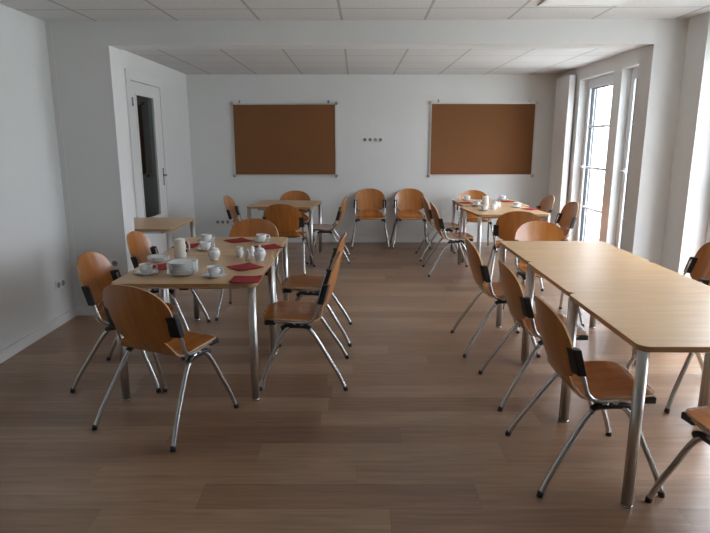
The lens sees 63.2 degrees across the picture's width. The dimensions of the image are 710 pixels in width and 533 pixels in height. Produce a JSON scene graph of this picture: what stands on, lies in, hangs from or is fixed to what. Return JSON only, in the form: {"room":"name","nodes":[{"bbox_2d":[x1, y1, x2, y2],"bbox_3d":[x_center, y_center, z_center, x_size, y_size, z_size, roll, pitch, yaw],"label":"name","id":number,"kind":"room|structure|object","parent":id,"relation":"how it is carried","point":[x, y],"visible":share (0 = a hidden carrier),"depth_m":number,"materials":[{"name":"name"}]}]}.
{"room":"common room","nodes":[
{"label":"common room","id":0,"kind":"room"},
{"bbox_2d":[0,4,74,350],"bbox_3d":[-2.745,0.001,1.433,0.250,2.590,7.600,0,12,0],"label":"wall","id":1,"kind":"structure","parent":0,"point":[34,246],"depth_m":4.62,"materials":[{"name":"white paint"}]},
{"bbox_2d":[0,307,76,363],"bbox_3d":[-2.612,1.205,1.789,0.015,0.085,7.385,0,12,0],"label":"baseboard","id":2,"kind":"structure","parent":1,"relation":"attached to","point":[21,344],"depth_m":4.71,"materials":[{"name":"white"}]},
{"bbox_2d":[55,278,65,290],"bbox_3d":[-2.613,0.155,5.120,0.014,0.081,0.162,0,12,0],"label":"wall socket","id":3,"kind":"object","parent":1,"relation":"attached to","point":[59,284],"visible":1,"depth_m":5.11,"materials":[{"name":"white plastic"}]},
{"bbox_2d":[45,21,195,306],"bbox_3d":[-2.645,-1.232,7.100,0.150,2.590,4.000,0,12,0],"label":"wall","id":4,"kind":"structure","parent":0,"point":[174,83],"depth_m":8.00,"materials":[{"name":"white paint"}]},
{"bbox_2d":[124,68,172,253],"bbox_3d":[-2.608,-1.169,7.278,0.224,2.390,1.240,0,12,0],"label":"door","id":5,"kind":"structure","parent":4,"relation":"in","point":[136,83],"depth_m":7.36,"materials":[{"name":"white paint"}]},
{"bbox_2d":[136,95,152,172],"bbox_3d":[-3.460,-1.732,9.141,1.480,2.700,7.600,0,12,0],"label":"wall","id":6,"kind":"structure","parent":0,"point":[142,102],"depth_m":10.96,"materials":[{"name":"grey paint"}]},
{"bbox_2d":[143,172,155,216],"bbox_3d":[-3.555,-0.912,9.370,1.290,1.000,7.500,0,12,0],"label":"wall","id":7,"kind":"structure","parent":0,"point":[148,178],"depth_m":11.23,"materials":[{"name":"grey"}]},
{"bbox_2d":[0,242,709,532],"bbox_3d":[0.350,0.868,3.771,6.500,0.100,11.800,0,12,0],"label":"floor","id":8,"kind":"structure","parent":0,"point":[416,441],"depth_m":3.29,"materials":[{"name":"laminate"}]},
{"bbox_2d":[70,252,185,392],"bbox_3d":[-1.560,0.336,3.946,0.592,0.872,0.597,0,12,0],"label":"dining chair","id":9,"kind":"object","parent":8,"relation":"on","point":[96,272],"visible":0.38,"depth_m":3.83,"materials":[{"name":"brown wood"}]},
{"bbox_2d":[134,217,194,304],"bbox_3d":[-2.155,-0.081,6.102,0.740,0.765,0.880,0,12,0],"label":"side table","id":10,"kind":"object","parent":8,"relation":"on","point":[145,225],"visible":0.31,"depth_m":5.91,"materials":[{"name":"brown wood"}]},
{"bbox_2d":[92,284,238,451],"bbox_3d":[-1.102,0.473,3.317,0.597,0.872,0.592,6,13,24],"label":"dining chair","id":11,"kind":"object","parent":8,"relation":"on","point":[145,321],"visible":1,"depth_m":3.12,"materials":[{"name":"brown wood"}]},
{"bbox_2d":[126,231,210,329],"bbox_3d":[-1.604,0.137,4.860,0.592,0.872,0.597,0,12,0],"label":"dining chair","id":12,"kind":"object","parent":8,"relation":"on","point":[139,245],"visible":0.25,"depth_m":4.83,"materials":[{"name":"brown wood"}]},
{"bbox_2d":[112,256,276,400],"bbox_3d":[-1.035,0.385,3.959,0.880,0.765,0.865,0,12,0],"label":"square table","id":13,"kind":"object","parent":8,"relation":"on","point":[161,280],"visible":0.66,"depth_m":3.59,"materials":[{"name":"brown wood"}]},
{"bbox_2d":[133,269,158,275],"bbox_3d":[-1.335,0.040,3.693,0.156,0.021,0.156,0,12,0],"label":"saucer","id":14,"kind":"object","parent":13,"relation":"on","point":[138,272],"visible":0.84,"depth_m":3.69,"materials":[{"name":"white ceramic"}]},
{"bbox_2d":[138,263,157,273],"bbox_3d":[-1.331,0.012,3.693,0.088,0.060,0.103,8,15,33],"label":"coffee cup","id":15,"kind":"object","parent":14,"relation":"on","point":[145,268],"visible":1,"depth_m":3.66,"materials":[{"name":"white ceramic"}]},
{"bbox_2d":[147,257,169,261],"bbox_3d":[-1.395,-0.049,4.103,0.156,0.021,0.156,0,12,0],"label":"saucer","id":16,"kind":"object","parent":13,"relation":"on","point":[169,257],"visible":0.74,"depth_m":4.06,"materials":[{"name":"white ceramic"}]},
{"bbox_3d":[-1.395,-0.058,4.101,0.156,0.021,0.156,0,12,0],"label":"saucer","id":17,"kind":"object","parent":16,"relation":"on","visible":0},
{"bbox_2d":[147,254,169,258],"bbox_3d":[-1.395,-0.066,4.100,0.156,0.021,0.156,0,12,0],"label":"saucer","id":18,"kind":"object","parent":17,"relation":"on","point":[153,256],"visible":0.96,"depth_m":4.12,"materials":[{"name":"white ceramic"}]},
{"bbox_2d":[153,263,166,269],"bbox_3d":[-1.310,0.001,3.889,0.180,0.010,0.180,-8,15,-34],"label":"paper napkin","id":19,"kind":"object","parent":13,"relation":"on","point":[160,266],"visible":0.26,"depth_m":3.88,"materials":[{"name":"red paper"}]},
{"bbox_2d":[172,238,189,258],"bbox_3d":[-1.269,-0.136,4.207,0.103,0.146,0.095,11,16,41],"label":"jug","id":20,"kind":"object","parent":13,"relation":"on","point":[180,251],"visible":0.98,"depth_m":4.18,"materials":[{"name":"white ceramic"}]},
{"bbox_2d":[167,270,197,276],"bbox_3d":[-1.101,0.039,3.691,0.194,0.024,0.194,0,12,0],"label":"dessert plate","id":21,"kind":"object","parent":13,"relation":"on","point":[188,274],"visible":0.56,"depth_m":3.63,"materials":[{"name":"white ceramic"}]},
{"bbox_2d":[167,268,198,273],"bbox_3d":[-1.099,0.030,3.689,0.194,0.024,0.194,0,12,0],"label":"dessert plate","id":22,"kind":"object","parent":21,"relation":"on","point":[198,268],"visible":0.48,"depth_m":3.62,"materials":[{"name":"white ceramic"}]},
{"bbox_2d":[167,267,197,272],"bbox_3d":[-1.100,0.021,3.688,0.194,0.024,0.194,0,12,0],"label":"dessert plate","id":23,"kind":"object","parent":22,"relation":"on","point":[197,267],"visible":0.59,"depth_m":3.62,"materials":[{"name":"white ceramic"}]},
{"bbox_2d":[167,266,197,270],"bbox_3d":[-1.102,0.012,3.687,0.194,0.024,0.194,0,12,0],"label":"dessert plate","id":24,"kind":"object","parent":23,"relation":"on","point":[196,266],"visible":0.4,"depth_m":3.61,"materials":[{"name":"white ceramic"}]},
{"bbox_2d":[166,264,197,269],"bbox_3d":[-1.102,0.003,3.684,0.194,0.024,0.194,0,12,0],"label":"dessert plate","id":25,"kind":"object","parent":24,"relation":"on","point":[197,264],"visible":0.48,"depth_m":3.61,"materials":[{"name":"white ceramic"}]},
{"bbox_2d":[166,263,197,267],"bbox_3d":[-1.102,-0.006,3.681,0.194,0.024,0.194,0,12,0],"label":"dessert plate","id":26,"kind":"object","parent":25,"relation":"on","point":[196,263],"visible":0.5,"depth_m":3.61,"materials":[{"name":"white ceramic"}]},
{"bbox_2d":[167,261,197,266],"bbox_3d":[-1.100,-0.015,3.682,0.194,0.024,0.194,0,12,0],"label":"dessert plate","id":27,"kind":"object","parent":26,"relation":"on","point":[197,261],"visible":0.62,"depth_m":3.61,"materials":[{"name":"white ceramic"}]},
{"bbox_2d":[166,258,197,264],"bbox_3d":[-1.101,-0.024,3.678,0.194,0.024,0.194,0,12,0],"label":"dessert plate","id":28,"kind":"object","parent":27,"relation":"on","point":[179,261],"visible":0.93,"depth_m":3.71,"materials":[{"name":"white ceramic"}]},
{"bbox_2d":[208,244,219,260],"bbox_3d":[-1.008,-0.102,4.128,0.088,0.114,0.088,0,12,0],"label":"sugar bowl","id":29,"kind":"object","parent":13,"relation":"on","point":[214,253],"visible":1,"depth_m":4.10,"materials":[{"name":"white ceramic"}]},
{"bbox_2d":[201,271,226,277],"bbox_3d":[-0.885,0.055,3.624,0.156,0.021,0.156,0,12,0],"label":"saucer","id":30,"kind":"object","parent":13,"relation":"on","point":[205,274],"visible":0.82,"depth_m":3.62,"materials":[{"name":"white ceramic"}]},
{"bbox_2d":[206,265,223,275],"bbox_3d":[-0.881,0.030,3.612,0.088,0.060,0.103,-8,15,-33],"label":"coffee cup","id":31,"kind":"object","parent":30,"relation":"on","point":[213,270],"visible":0.98,"depth_m":3.59,"materials":[{"name":"white ceramic"}]},
{"bbox_2d":[235,246,243,256],"bbox_3d":[-0.847,-0.110,4.250,0.062,0.078,0.075,5,13,22],"label":"creamer","id":32,"kind":"object","parent":13,"relation":"on","point":[239,252],"visible":1,"depth_m":4.22,"materials":[{"name":"white ceramic"}]},
{"bbox_2d":[226,262,262,270],"bbox_3d":[-0.742,0.001,3.889,0.180,0.010,0.180,-11,16,-41],"label":"paper napkin","id":33,"kind":"object","parent":13,"relation":"on","point":[246,266],"visible":1,"depth_m":3.89,"materials":[{"name":"red paper"}]},
{"bbox_2d":[228,275,262,282],"bbox_3d":[-0.670,0.077,3.537,0.180,0.010,0.180,0,12,0],"label":"paper napkin","id":34,"kind":"object","parent":13,"relation":"on","point":[236,279],"visible":1,"depth_m":3.53,"materials":[{"name":"red paper"}]},
{"bbox_2d":[244,248,250,259],"bbox_3d":[-0.775,-0.091,4.151,0.048,0.082,0.048,0,12,0],"label":"salt shaker","id":35,"kind":"object","parent":13,"relation":"on","point":[247,254],"visible":1,"depth_m":4.13,"materials":[{"name":"white ceramic"}]},
{"bbox_2d":[249,245,254,256],"bbox_3d":[-0.765,-0.117,4.273,0.048,0.082,0.048,0,12,0],"label":"salt shaker","id":36,"kind":"object","parent":13,"relation":"on","point":[251,248],"visible":0.84,"depth_m":4.25,"materials":[{"name":"white ceramic"}]},
{"bbox_2d":[254,245,265,260],"bbox_3d":[-0.680,-0.100,4.118,0.088,0.114,0.088,0,12,0],"label":"sugar bowl","id":37,"kind":"object","parent":13,"relation":"on","point":[259,253],"visible":1,"depth_m":4.09,"materials":[{"name":"white ceramic"}]},
{"bbox_2d":[161,237,288,350],"bbox_3d":[-1.035,0.201,4.806,0.880,0.765,0.865,0,12,0],"label":"square table","id":38,"kind":"object","parent":8,"relation":"on","point":[226,248],"visible":0.39,"depth_m":4.81,"materials":[{"name":"brown wood"}]},
{"bbox_2d":[172,243,199,247],"bbox_3d":[-1.370,-0.169,4.671,0.180,0.010,0.180,0,12,0],"label":"paper napkin","id":39,"kind":"object","parent":38,"relation":"on","point":[195,244],"visible":0.48,"depth_m":4.67,"materials":[{"name":"red paper"}]},
{"bbox_2d":[195,247,210,250],"bbox_3d":[-1.165,-0.136,4.504,0.156,0.021,0.156,0,12,0],"label":"saucer","id":40,"kind":"object","parent":38,"relation":"on","point":[197,248],"visible":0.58,"depth_m":4.47,"materials":[{"name":"white ceramic"}]},
{"bbox_2d":[200,241,214,249],"bbox_3d":[-1.158,-0.162,4.495,0.104,0.060,0.088,6,14,25],"label":"coffee cup","id":41,"kind":"object","parent":40,"relation":"on","point":[204,245],"visible":0.87,"depth_m":4.47,"materials":[{"name":"white ceramic"}]},
{"bbox_2d":[224,237,251,242],"bbox_3d":[-1.000,-0.225,4.925,0.180,0.010,0.180,-10,16,-39],"label":"paper napkin","id":42,"kind":"object","parent":38,"relation":"on","point":[241,239],"visible":0.99,"depth_m":4.91,"materials":[{"name":"red paper"}]},
{"bbox_2d":[252,238,270,242],"bbox_3d":[-0.790,-0.217,4.875,0.156,0.021,0.156,0,12,0],"label":"saucer","id":43,"kind":"object","parent":38,"relation":"on","point":[255,240],"visible":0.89,"depth_m":4.85,"materials":[{"name":"white ceramic"}]},
{"bbox_2d":[256,233,269,240],"bbox_3d":[-0.783,-0.243,4.866,0.104,0.060,0.088,6,14,25],"label":"coffee cup","id":44,"kind":"object","parent":43,"relation":"on","point":[261,236],"visible":0.88,"depth_m":4.84,"materials":[{"name":"white ceramic"}]},
{"bbox_2d":[255,244,283,248],"bbox_3d":[-0.690,-0.159,4.622,0.180,0.010,0.180,-7,14,-29],"label":"paper napkin","id":45,"kind":"object","parent":38,"relation":"on","point":[270,246],"visible":0.84,"depth_m":4.62,"materials":[{"name":"red paper"}]},
{"bbox_3d":[-1.250,-0.215,4.866,0.156,0.021,0.156,0,12,0],"label":"saucer","id":46,"kind":"object","parent":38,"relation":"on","visible":0},
{"bbox_2d":[201,234,214,240],"bbox_3d":[-1.243,-0.241,4.856,0.104,0.060,0.088,6,14,25],"label":"coffee cup","id":47,"kind":"object","parent":46,"relation":"on","point":[205,237],"visible":0.88,"depth_m":4.83,"materials":[{"name":"white ceramic"}]},
{"bbox_2d":[223,195,241,226],"bbox_3d":[-1.534,-0.543,7.987,0.592,0.872,0.597,1,12,3],"label":"dining chair","id":48,"kind":"object","parent":8,"relation":"on","point":[233,211],"visible":0.34,"depth_m":8.03,"materials":[{"name":"brown wood"}]},
{"bbox_2d":[215,218,282,320],"bbox_3d":[-0.975,0.011,5.441,0.597,0.872,0.592,0,12,1],"label":"dining chair","id":49,"kind":"object","parent":8,"relation":"on","point":[250,227],"visible":0.23,"depth_m":5.58,"materials":[{"name":"brown wood"}]},
{"bbox_2d":[247,200,321,264],"bbox_3d":[-0.945,-0.489,7.978,0.880,0.765,0.865,1,12,5],"label":"square table","id":50,"kind":"object","parent":8,"relation":"on","point":[301,205],"visible":0.63,"depth_m":7.76,"materials":[{"name":"brown wood"}]},
{"bbox_2d":[262,204,314,274],"bbox_3d":[-0.851,-0.372,7.201,0.597,0.872,0.592,2,12,8],"label":"dining chair","id":51,"kind":"object","parent":8,"relation":"on","point":[287,219],"visible":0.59,"depth_m":6.97,"materials":[{"name":"brown wood"}]},
{"bbox_2d":[280,190,315,252],"bbox_3d":[-0.900,-0.671,8.578,0.597,0.872,0.592,0,12,0],"label":"dining chair","id":52,"kind":"object","parent":8,"relation":"on","point":[290,195],"visible":0.19,"depth_m":8.71,"materials":[{"name":"brown wood"}]},
{"bbox_2d":[259,251,348,390],"bbox_3d":[-0.341,0.330,3.976,0.592,0.872,0.597,0,12,0],"label":"dining chair","id":53,"kind":"object","parent":8,"relation":"on","point":[293,314],"visible":0.99,"depth_m":3.78,"materials":[{"name":"brown wood"}]},
{"bbox_2d":[279,232,351,346],"bbox_3d":[-0.321,0.154,4.782,0.592,0.872,0.597,0,12,0],"label":"dining chair","id":54,"kind":"object","parent":8,"relation":"on","point":[304,284],"visible":0.59,"depth_m":4.65,"materials":[{"name":"brown wood"}]},
{"bbox_2d":[306,196,350,263],"bbox_3d":[-0.356,-0.517,7.870,0.592,0.872,0.597,0,12,0],"label":"dining chair","id":55,"kind":"object","parent":8,"relation":"on","point":[321,228],"visible":0.88,"depth_m":7.67,"materials":[{"name":"brown wood"}]},
{"bbox_2d":[351,188,389,248],"bbox_3d":[0.235,-0.752,8.949,0.597,0.872,0.592,0,12,0],"label":"dining chair","id":56,"kind":"object","parent":8,"relation":"on","point":[369,201],"visible":1,"depth_m":9.06,"materials":[{"name":"brown wood"}]},
{"bbox_2d":[390,188,430,248],"bbox_3d":[0.860,-0.752,8.949,0.597,0.872,0.592,0,12,0],"label":"dining chair","id":57,"kind":"object","parent":8,"relation":"on","point":[409,201],"visible":0.84,"depth_m":9.07,"materials":[{"name":"brown wood"}]},
{"bbox_2d":[415,195,458,261],"bbox_3d":[1.171,-0.551,8.026,0.592,0.872,0.597,0,12,0],"label":"dining chair","id":58,"kind":"object","parent":8,"relation":"on","point":[448,226],"visible":0.66,"depth_m":7.84,"materials":[{"name":"brown wood"}]},
{"bbox_2d":[422,202,473,276],"bbox_3d":[1.171,-0.359,7.142,0.592,0.872,0.597,0,12,0],"label":"dining chair","id":59,"kind":"object","parent":8,"relation":"on","point":[453,237],"visible":0.96,"depth_m":6.95,"materials":[{"name":"brown wood"}]},
{"bbox_2d":[455,190,496,251],"bbox_3d":[1.800,-0.693,8.675,0.597,0.872,0.592,0,12,0],"label":"dining chair","id":60,"kind":"object","parent":8,"relation":"on","point":[475,194],"visible":0.33,"depth_m":8.79,"materials":[{"name":"brown wood"}]},
{"bbox_2d":[451,199,528,262],"bbox_3d":[1.860,-0.517,8.105,0.880,0.765,0.865,0,12,-1],"label":"square table","id":61,"kind":"object","parent":8,"relation":"on","point":[454,201],"visible":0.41,"depth_m":7.91,"materials":[{"name":"brown wood"}]},
{"bbox_3d":[1.600,-0.810,7.602,0.156,0.021,0.156,0,12,0],"label":"saucer","id":62,"kind":"object","parent":61,"relation":"on","visible":0},
{"bbox_2d":[473,200,480,204],"bbox_3d":[1.604,-0.838,7.602,0.088,0.060,0.103,8,15,33],"label":"coffee cup","id":63,"kind":"object","parent":62,"relation":"on","point":[476,202],"visible":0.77,"depth_m":7.57,"materials":[{"name":"white ceramic"}]},
{"bbox_2d":[450,237,540,357],"bbox_3d":[1.109,0.204,4.552,0.592,0.872,0.597,0,12,0],"label":"dining chair","id":64,"kind":"object","parent":8,"relation":"on","point":[480,272],"visible":0.77,"depth_m":4.36,"materials":[{"name":"brown wood"}]},
{"bbox_2d":[458,206,549,264],"bbox_3d":[1.830,-0.326,7.226,0.880,0.765,0.865,-1,12,-5],"label":"square table","id":65,"kind":"object","parent":8,"relation":"on","point":[490,214],"visible":0.49,"depth_m":6.99,"materials":[{"name":"brown wood"}]},
{"bbox_2d":[480,196,489,204],"bbox_3d":[1.677,-0.842,7.454,0.096,0.146,0.102,-6,14,-27],"label":"jug","id":66,"kind":"object","parent":65,"relation":"on","point":[485,199],"visible":0.79,"depth_m":7.42,"materials":[{"name":"white ceramic"}]},
{"bbox_2d":[521,207,538,209],"bbox_3d":[2.200,-0.722,7.211,0.180,0.010,0.180,-8,15,-34],"label":"paper napkin","id":67,"kind":"object","parent":65,"relation":"on","point":[529,208],"visible":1,"depth_m":7.22,"materials":[{"name":"red paper"}]},
{"bbox_3d":[1.585,-0.695,7.074,0.156,0.021,0.156,0,12,0],"label":"saucer","id":68,"kind":"object","parent":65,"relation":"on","visible":0},
{"bbox_2d":[481,205,489,209],"bbox_3d":[1.589,-0.723,7.074,0.088,0.060,0.103,8,15,33],"label":"coffee cup","id":69,"kind":"object","parent":68,"relation":"on","point":[483,207],"visible":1,"depth_m":7.04,"materials":[{"name":"white ceramic"}]},
{"bbox_3d":[2.070,-0.763,7.387,0.156,0.021,0.156,0,12,0],"label":"saucer","id":70,"kind":"object","parent":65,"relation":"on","visible":0},
{"bbox_2d":[513,202,521,206],"bbox_3d":[2.074,-0.791,7.387,0.088,0.060,0.103,8,15,33],"label":"coffee cup","id":71,"kind":"object","parent":70,"relation":"on","point":[516,204],"visible":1,"depth_m":7.36,"materials":[{"name":"white ceramic"}]},
{"bbox_2d":[487,211,543,290],"bbox_3d":[1.799,-0.221,6.508,0.597,0.872,0.592,2,12,8],"label":"dining chair","id":72,"kind":"object","parent":8,"relation":"on","point":[507,224],"visible":0.44,"depth_m":6.28,"materials":[{"name":"brown wood"}]},
{"bbox_2d":[506,195,554,251],"bbox_3d":[2.464,-0.549,8.017,0.592,0.872,0.597,0,12,-2],"label":"dining chair","id":73,"kind":"object","parent":8,"relation":"on","point":[546,205],"visible":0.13,"depth_m":8.02,"materials":[{"name":"brown wood"}]},
{"bbox_2d":[478,260,592,411],"bbox_3d":[1.161,0.392,3.688,0.592,0.872,0.597,0,12,0],"label":"dining chair","id":74,"kind":"object","parent":8,"relation":"on","point":[520,306],"visible":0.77,"depth_m":3.49,"materials":[{"name":"brown wood"}]},
{"bbox_2d":[503,221,583,326],"bbox_3d":[1.722,0.049,5.265,0.597,0.872,0.592,0,12,0],"label":"dining chair","id":75,"kind":"object","parent":8,"relation":"on","point":[533,230],"visible":0.29,"depth_m":5.40,"materials":[{"name":"brown wood"}]},
{"bbox_2d":[555,202,578,238],"bbox_3d":[2.469,-0.369,7.186,0.592,0.872,0.597,0,12,-2],"label":"dining chair","id":76,"kind":"object","parent":8,"relation":"on","point":[566,219],"visible":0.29,"depth_m":7.18,"materials":[{"name":"brown wood"}]},
{"bbox_2d":[496,241,649,362],"bbox_3d":[1.668,0.247,4.590,0.880,0.765,0.865,0,12,0],"label":"square table","id":77,"kind":"object","parent":8,"relation":"on","point":[526,251],"visible":0.62,"depth_m":4.46,"materials":[{"name":"brown wood"}]},
{"bbox_2d":[505,295,664,497],"bbox_3d":[1.131,0.576,2.842,0.592,0.872,0.597,0,12,0],"label":"dining chair","id":78,"kind":"object","parent":8,"relation":"on","point":[609,385],"visible":0.93,"depth_m":2.67,"materials":[{"name":"brown wood"}]},
{"bbox_2d":[522,262,709,415],"bbox_3d":[1.652,0.432,3.744,0.880,0.765,0.865,0,12,0],"label":"square table","id":79,"kind":"object","parent":8,"relation":"on","point":[568,277],"visible":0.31,"depth_m":3.59,"materials":[{"name":"brown wood"}]},
{"bbox_2d":[560,293,709,508],"bbox_3d":[1.630,0.616,2.897,0.880,0.765,0.865,0,12,0],"label":"square table","id":80,"kind":"object","parent":8,"relation":"on","point":[648,322],"visible":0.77,"depth_m":2.73,"materials":[{"name":"brown wood"}]},
{"bbox_2d":[625,271,709,412],"bbox_3d":[2.164,0.396,3.668,0.592,0.872,0.597,0,12,0],"label":"dining chair","id":81,"kind":"object","parent":8,"relation":"on","point":[706,280],"visible":0.14,"depth_m":3.47,"materials":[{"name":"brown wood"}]},
{"bbox_2d":[645,406,709,502],"bbox_3d":[1.651,0.695,2.296,0.597,0.872,0.592,-2,12,-8],"label":"dining chair","id":82,"kind":"object","parent":8,"relation":"on","point":[698,416],"visible":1,"depth_m":2.46,"materials":[{"name":"brown wood"}]},
{"bbox_2d":[683,242,709,280],"bbox_3d":[2.484,0.231,4.429,0.592,0.872,0.597,2,12,11],"label":"dining chair","id":83,"kind":"object","parent":8,"relation":"on","point":[698,266],"visible":0.12,"depth_m":4.49,"materials":[{"name":"brown wood"}]},
{"bbox_2d":[0,0,709,73],"bbox_3d":[0.265,-1.734,3.080,6.800,0.100,12.169,0,12,1],"label":"ceiling","id":84,"kind":"structure","parent":0,"point":[45,10],"depth_m":4.77,"materials":[{"name":"tile"}]},
{"bbox_2d":[537,0,631,5],"bbox_3d":[1.665,-1.873,3.983,0.620,0.012,0.620,0,12,0],"label":"recessed light","id":85,"kind":"object","parent":84,"relation":"in","point":[544,2],"visible":1,"depth_m":4.18,"materials":[{"name":"white plastic"}]},
{"bbox_2d":[51,19,688,306],"bbox_3d":[0.265,-0.823,5.218,6.275,2.590,0.235,0,12,1],"label":"wall partition","id":86,"kind":"structure","parent":0,"point":[86,53],"depth_m":4.96,"materials":[{"name":"white paint"}]},
{"bbox_2d":[76,307,94,315],"bbox_3d":[-2.350,0.394,5.517,0.540,0.085,0.245,0,12,0],"label":"baseboard","id":87,"kind":"structure","parent":86,"relation":"attached to","point":[81,311],"depth_m":5.40,"materials":[{"name":"white"}]},
{"bbox_2d":[110,259,119,267],"bbox_3d":[-2.210,-0.029,5.308,0.081,0.081,0.014,0,12,0],"label":"wall socket","id":88,"kind":"object","parent":86,"relation":"attached to","point":[114,262],"visible":0.93,"depth_m":5.30,"materials":[{"name":"white plastic"}]},
{"bbox_2d":[186,74,558,236],"bbox_3d":[0.350,-1.679,9.152,6.500,2.590,0.200,0,12,0],"label":"wall","id":89,"kind":"structure","parent":0,"point":[395,108],"depth_m":9.00,"materials":[{"name":"white paint"}]},
{"bbox_2d":[215,220,229,224],"bbox_3d":[-2.124,-0.707,9.254,0.228,0.065,0.014,0,12,0],"label":"wall socket","id":90,"kind":"object","parent":89,"relation":"attached to","point":[217,222],"visible":0.98,"depth_m":9.25,"materials":[{"name":"white plastic"}]},
{"bbox_2d":[230,100,337,176],"bbox_3d":[-1.093,-1.978,8.969,1.649,1.167,0.032,0,12,0],"label":"cork board","id":91,"kind":"object","parent":89,"relation":"attached to","point":[270,139],"visible":1,"depth_m":8.96,"materials":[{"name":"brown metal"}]},
{"bbox_2d":[362,137,382,141],"bbox_3d":[0.272,-1.976,8.978,0.311,0.061,0.014,0,12,0],"label":"wall socket","id":92,"kind":"object","parent":89,"relation":"attached to","point":[364,139],"visible":1,"depth_m":8.97,"materials":[{"name":"white plastic"}]},
{"bbox_2d":[287,237,501,241],"bbox_3d":[0.265,-0.432,9.313,5.670,0.085,0.015,0,12,0],"label":"baseboard","id":93,"kind":"structure","parent":89,"relation":"attached to","point":[324,239],"depth_m":9.31,"materials":[{"name":"white"}]},
{"bbox_2d":[427,100,538,176],"bbox_3d":[1.975,-1.983,8.967,1.674,1.177,0.032,0,12,0],"label":"cork board","id":94,"kind":"object","parent":89,"relation":"attached to","point":[466,139],"visible":1,"depth_m":8.96,"materials":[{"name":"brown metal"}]},
{"bbox_2d":[559,48,640,245],"bbox_3d":[3.250,-1.224,7.061,0.300,2.590,4.080,0,12,0],"label":"wall","id":95,"kind":"structure","parent":0,"point":[621,66],"depth_m":7.11,"materials":[{"name":"white paint"}]},
{"bbox_2d":[548,75,575,226],"bbox_3d":[3.040,-1.498,8.537,0.120,2.500,0.540,0,12,0],"label":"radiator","id":96,"kind":"object","parent":95,"relation":"attached to","point":[565,86],"visible":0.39,"depth_m":8.37,"materials":[{"name":"white metal"}]},
{"bbox_2d":[576,74,613,240],"bbox_3d":[3.241,-1.270,7.675,0.198,2.420,1.060,0,12,0],"label":"window","id":97,"kind":"structure","parent":95,"relation":"in","point":[606,81],"depth_m":7.93,"materials":[{"name":"white plastic"}]},
{"bbox_2d":[615,67,638,248],"bbox_3d":[3.241,-0.988,6.376,0.198,2.420,1.160,0,12,0],"label":"window","id":98,"kind":"structure","parent":95,"relation":"in","point":[633,89],"depth_m":6.81,"materials":[{"name":"white plastic"}]},
{"bbox_2d":[661,11,709,278],"bbox_3d":[2.930,-0.021,1.531,0.320,2.590,7.400,0,12,0],"label":"wall","id":99,"kind":"structure","parent":0,"point":[688,208],"depth_m":4.81,"materials":[{"name":"white paint"}]},
{"bbox_2d":[705,212,709,243],"bbox_3d":[2.996,-0.495,4.109,0.198,2.420,1.400,0,12,0],"label":"window","id":100,"kind":"structure","parent":99,"relation":"in","point":[708,228],"depth_m":4.85,"materials":[{"name":"white plastic"}]},
{"label":"outside","id":101,"kind":"structure","parent":0,"visible":0},
{"bbox_2d":[588,167,604,240],"bbox_3d":[21.750,-0.366,10.154,36.500,0.100,60.000,0,12,0],"label":"ground","id":102,"kind":"structure","parent":101,"point":[602,177],"depth_m":16.53,"materials":[{"name":"white"}]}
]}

